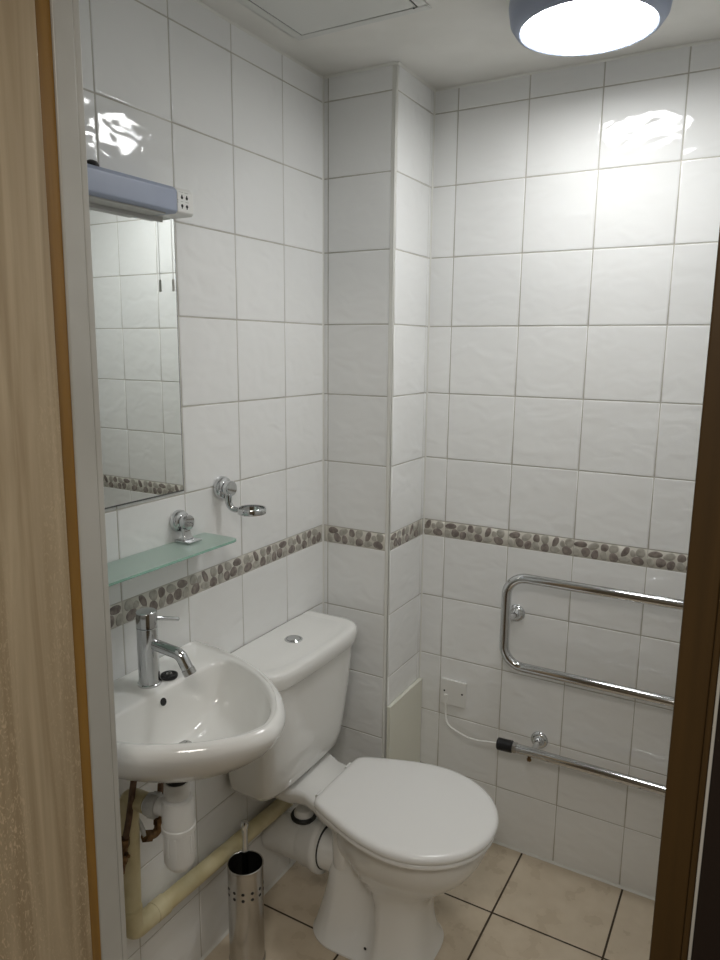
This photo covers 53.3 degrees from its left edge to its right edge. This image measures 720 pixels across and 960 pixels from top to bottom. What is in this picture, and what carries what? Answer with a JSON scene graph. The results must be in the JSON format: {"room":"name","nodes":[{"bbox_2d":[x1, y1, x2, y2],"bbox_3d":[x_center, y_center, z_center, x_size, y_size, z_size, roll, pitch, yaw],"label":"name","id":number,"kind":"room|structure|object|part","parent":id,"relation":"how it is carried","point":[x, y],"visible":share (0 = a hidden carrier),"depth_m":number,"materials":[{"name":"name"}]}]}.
{"room":"bathroom","nodes":[
{"label":"bathroom","id":0,"kind":"room"},
{"bbox_2d":[0,0,92,959],"bbox_3d":[-0.614,0.426,0.730,0.048,2.042,0.767,6,12,29],"label":"door","id":1,"kind":"structure","parent":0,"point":[45,911],"depth_m":0.95,"materials":[{"name":"brown wood"}]},
{"bbox_2d":[79,0,322,959],"bbox_3d":[-0.343,0.087,1.870,0.093,2.395,1.410,6,12,29],"label":"wall","id":2,"kind":"structure","parent":0,"point":[176,94],"depth_m":1.74,"materials":[{"name":"white tile"}]},
{"bbox_2d":[89,207,183,508],"bbox_3d":[-0.505,-0.237,1.417,0.005,0.598,0.410,6,12,29],"label":"wall mirror","id":3,"kind":"object","parent":2,"relation":"attached to","point":[136,314],"visible":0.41,"depth_m":1.49,"materials":[{"name":"silver glass"}]},
{"bbox_2d":[87,159,192,290],"bbox_3d":[-0.476,-0.480,1.353,0.069,0.214,0.400,6,12,29],"label":"light","id":4,"kind":"object","parent":2,"relation":"attached to","point":[109,190],"visible":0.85,"depth_m":1.38,"materials":[{"name":"blue"}]},
{"bbox_3d":[-0.506,-0.519,1.350,0.004,0.010,0.365,6,12,29],"label":"mirror clip rail","id":5,"kind":"part","parent":4,"relation":"part of","materials":[{"name":"grey plastic"}]},
{"bbox_2d":[87,163,176,215],"bbox_3d":[-0.488,-0.545,1.321,0.068,0.052,0.353,6,12,29],"label":"diffuser","id":6,"kind":"object","parent":4,"relation":"attached to","point":[109,190],"depth_m":1.36,"materials":[{"name":"blue"}]},
{"bbox_3d":[-0.397,-0.489,1.514,0.001,0.126,0.001,6,12,29],"label":"pull cord","id":7,"kind":"part","parent":4,"relation":"part of","materials":[{"name":"white plastic"}]},
{"bbox_2d":[158,187,192,218],"bbox_3d":[-0.388,-0.575,1.492,0.069,0.052,0.046,6,12,29],"label":"socket","id":8,"kind":"object","parent":4,"relation":"attached to","point":[182,200],"depth_m":1.47,"materials":[{"name":"grey plastic"}]},
{"bbox_2d":[139,783,163,842],"bbox_3d":[-0.472,0.677,1.572,0.095,0.232,0.055,6,12,29],"label":"supply pipe","id":9,"kind":"object","parent":2,"relation":"attached to","point":[146,835],"visible":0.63,"depth_m":1.57,"materials":[{"name":"orange metal"}]},
{"bbox_2d":[107,510,235,586],"bbox_3d":[-0.462,0.143,1.462,0.110,0.085,0.536,6,12,29],"label":"glass shelf","id":10,"kind":"object","parent":2,"relation":"attached to","point":[188,546],"visible":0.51,"depth_m":1.55,"materials":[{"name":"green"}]},
{"bbox_2d":[113,641,285,782],"bbox_3d":[-0.339,0.511,1.441,0.418,0.150,0.471,6,12,29],"label":"basin","id":11,"kind":"object","parent":2,"relation":"attached to","point":[220,718],"visible":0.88,"depth_m":1.48,"materials":[{"name":"white ceramic"}]},
{"bbox_2d":[135,607,195,688],"bbox_3d":[-0.394,0.349,1.494,0.142,0.162,0.079,4,11,17],"label":"mixer tap","id":12,"kind":"object","parent":11,"relation":"on","point":[149,647],"visible":1,"depth_m":1.47,"materials":[{"name":"silver metal"}]},
{"bbox_3d":[-0.388,0.362,1.472,0.110,0.063,0.025,5,11,23],"label":"spout","id":13,"kind":"part","parent":12,"relation":"part of","materials":[{"name":"silver metal"}]},
{"bbox_2d":[141,782,195,872],"bbox_3d":[-0.404,0.698,1.502,0.122,0.240,0.071,4,11,16],"label":"trap","id":14,"kind":"object","parent":11,"relation":"attached to","point":[176,808],"visible":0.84,"depth_m":1.48,"materials":[{"name":"white plastic"}]},
{"bbox_2d":[141,796,162,816],"bbox_3d":[-0.433,0.685,1.510,0.061,0.037,0.037,4,11,16],"label":"outlet","id":15,"kind":"object","parent":14,"relation":"attached to","point":[151,806],"depth_m":1.49,"materials":[{"name":"white plastic"}]},
{"bbox_2d":[166,782,185,786],"bbox_3d":[-0.378,0.617,1.479,0.047,0.021,0.047,6,12,29],"label":"washer","id":16,"kind":"object","parent":14,"relation":"in","point":[183,784],"depth_m":1.46,"materials":[{"name":"black rubber"}]},
{"bbox_2d":[161,791,195,872],"bbox_3d":[-0.379,0.736,1.502,0.071,0.165,0.071,6,12,29],"label":"bottle","id":17,"kind":"object","parent":14,"relation":"on","point":[178,826],"depth_m":1.47,"materials":[{"name":"white plastic"}]},
{"bbox_2d":[160,670,177,680],"bbox_3d":[-0.408,0.417,1.534,0.037,0.011,0.037,6,12,29],"label":"plug","id":18,"kind":"object","parent":11,"relation":"on","point":[168,675],"visible":1,"depth_m":1.53,"materials":[{"name":"black rubber"}]},
{"bbox_2d":[119,788,292,939],"bbox_3d":[-0.303,0.806,1.891,0.091,0.417,0.798,6,12,29],"label":"pipe","id":19,"kind":"object","parent":2,"relation":"attached to","point":[140,920],"visible":0.81,"depth_m":1.66,"materials":[{"name":"beige paint"}]},
{"bbox_2d":[121,781,136,874],"bbox_3d":[-0.487,0.709,1.511,0.055,0.272,0.026,1,11,2],"label":"supply pipe","id":20,"kind":"object","parent":19,"relation":"attached to","point":[125,838],"visible":0.71,"depth_m":1.51,"materials":[{"name":"orange metal"}]},
{"bbox_2d":[213,476,265,516],"bbox_3d":[-0.286,0.038,1.744,0.121,0.088,0.075,6,12,29],"label":"holder","id":21,"kind":"object","parent":2,"relation":"attached to","point":[223,488],"visible":1,"depth_m":1.74,"materials":[{"name":"silver metal"}]},
{"bbox_3d":[-0.312,0.057,1.754,0.042,0.045,0.019,4,11,16],"label":"arm","id":22,"kind":"part","parent":21,"relation":"part of","materials":[{"name":"silver metal"}]},
{"bbox_2d":[50,0,719,959],"bbox_3d":[-0.011,0.373,0.861,0.953,2.125,0.076,6,12,29],"label":"door frame","id":23,"kind":"structure","parent":2,"relation":"attached to","point":[65,17],"depth_m":0.90,"materials":[{"name":"paint"}]},
{"bbox_2d":[34,0,100,959],"bbox_3d":[-0.422,0.347,1.065,0.040,2.094,0.038,6,12,29],"label":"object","id":24,"kind":"structure","parent":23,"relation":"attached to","point":[42,7],"depth_m":0.98,"materials":[{"name":"brown wood"}]},
{"bbox_2d":[324,65,433,764],"bbox_3d":[0.046,0.025,2.224,0.230,2.315,0.240,6,12,29],"label":"wall","id":25,"kind":"structure","parent":0,"point":[358,105],"depth_m":2.08,"materials":[{"name":"white tile"}]},
{"bbox_2d":[381,64,398,757],"bbox_3d":[0.083,0.054,2.073,0.017,2.314,0.013,6,12,29],"label":"trim","id":26,"kind":"structure","parent":25,"relation":"attached to","point":[396,66],"depth_m":2.02,"materials":[{"name":"white plastic"}]},
{"bbox_2d":[386,678,421,761],"bbox_3d":[0.142,0.923,2.330,0.012,0.504,0.231,6,12,29],"label":"access panel","id":27,"kind":"object","parent":25,"relation":"attached to","point":[404,713],"visible":0.51,"depth_m":2.30,"materials":[{"name":"white paint"}]},
{"bbox_2d":[204,843,654,959],"bbox_3d":[0.221,1.331,1.702,1.480,0.060,1.540,6,12,29],"label":"floor","id":28,"kind":"structure","parent":0,"point":[515,905],"depth_m":2.04,"materials":[{"name":"beige tile"}]},
{"bbox_2d":[227,850,265,959],"bbox_3d":[-0.295,1.119,1.861,0.096,0.286,0.096,6,12,29],"label":"toilet brush holder","id":29,"kind":"object","parent":28,"relation":"on","point":[245,892],"visible":0.97,"depth_m":1.83,"materials":[{"name":"silver metal"}]},
{"bbox_2d":[240,819,248,874],"bbox_3d":[-0.294,1.052,1.848,0.068,0.383,0.068,6,12,29],"label":"toilet brush","id":30,"kind":"object","parent":29,"relation":"in","point":[244,824],"visible":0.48,"depth_m":1.82,"materials":[{"name":"white plastic"}]},
{"bbox_2d":[229,611,498,959],"bbox_3d":[0.026,0.851,1.896,0.671,0.807,0.451,6,12,29],"label":"toilet","id":31,"kind":"object","parent":28,"relation":"on","point":[400,835],"visible":0.88,"depth_m":1.86,"materials":[{"name":"white ceramic"}]},
{"bbox_3d":[-0.174,0.459,1.942,0.200,0.047,0.451,6,12,29],"label":"cistern lid","id":32,"kind":"part","parent":31,"relation":"part of","materials":[{"name":"white ceramic"}]},
{"bbox_2d":[262,804,327,874],"bbox_3d":[-0.173,1.017,2.069,0.199,0.168,0.151,6,12,29],"label":"connector","id":33,"kind":"object","parent":31,"relation":"in","point":[296,834],"visible":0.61,"depth_m":2.02,"materials":[{"name":"white plastic"}]},
{"bbox_3d":[0.130,0.861,1.858,0.447,0.014,0.385,6,12,29],"label":"seat","id":34,"kind":"part","parent":31,"relation":"part of","materials":[{"name":"white plastic"}]},
{"bbox_3d":[0.130,0.840,1.854,0.453,0.026,0.391,6,12,29],"label":"lid","id":35,"kind":"part","parent":31,"relation":"part of","materials":[{"name":"white plastic"}]},
{"bbox_2d":[199,0,719,88],"bbox_3d":[0.243,-1.004,1.269,1.480,0.060,1.540,6,12,29],"label":"ceiling","id":36,"kind":"structure","parent":0,"point":[450,43],"depth_m":1.73,"materials":[{"name":"paint"}]},
{"bbox_2d":[236,0,430,40],"bbox_3d":[-0.093,-1.015,1.480,0.352,0.010,0.390,6,12,29],"label":"access hatch","id":37,"kind":"object","parent":36,"relation":"attached to","point":[300,19],"visible":1,"depth_m":1.58,"materials":[{"name":"white paint"}]},
{"bbox_2d":[509,0,672,55],"bbox_3d":[0.470,-0.965,1.472,0.324,0.086,0.324,6,12,29],"label":"ceiling lamp","id":38,"kind":"object","parent":36,"relation":"attached to","point":[549,27],"visible":1,"depth_m":1.45,"materials":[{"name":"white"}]},
{"bbox_2d":[420,41,719,896],"bbox_3d":[0.630,0.057,2.082,1.390,2.395,0.093,6,12,29],"label":"wall","id":39,"kind":"structure","parent":0,"point":[576,212],"depth_m":2.03,"materials":[{"name":"white tile"}]},
{"bbox_2d":[441,677,466,708],"bbox_3d":[0.303,0.692,2.325,0.086,0.087,0.014,6,12,29],"label":"outlet","id":40,"kind":"object","parent":39,"relation":"attached to","point":[453,692],"visible":1,"depth_m":2.32,"materials":[{"name":"white plastic"}]},
{"bbox_2d":[445,704,495,743],"bbox_3d":[0.341,0.777,2.260,0.029,0.065,0.216,-9,14,-42],"label":"power cable","id":41,"kind":"object","parent":40,"relation":"attached to","point":[452,728],"visible":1,"depth_m":2.26,"materials":[{"name":"white plastic"}]},
{"bbox_2d":[496,574,683,795],"bbox_3d":[0.683,0.571,2.034,0.586,0.578,0.097,6,12,29],"label":"heated towel rail","id":42,"kind":"object","parent":39,"relation":"attached to","point":[515,612],"visible":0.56,"depth_m":2.03,"materials":[{"name":"silver metal"}]},
{"bbox_2d":[691,698,719,956],"bbox_3d":[-0.118,0.291,0.887,1.480,2.355,0.110,6,12,29],"label":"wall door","id":43,"kind":"structure","parent":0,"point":[719,698],"depth_m":0.63,"materials":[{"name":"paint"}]},
{"bbox_3d":[-0.090,0.264,0.931,1.296,2.314,0.003,6,12,29],"label":"wall","id":44,"kind":"structure","parent":43,"relation":"attached to","visible":0},
{"bbox_2d":[192,0,719,959],"bbox_3d":[0.135,0.093,1.858,1.859,2.314,0.771,-2,11,-16],"label":"trim","id":45,"kind":"structure","parent":44,"relation":"attached to","point":[404,67],"depth_m":2.06,"materials":[{"name":"white plastic"}]}
]}

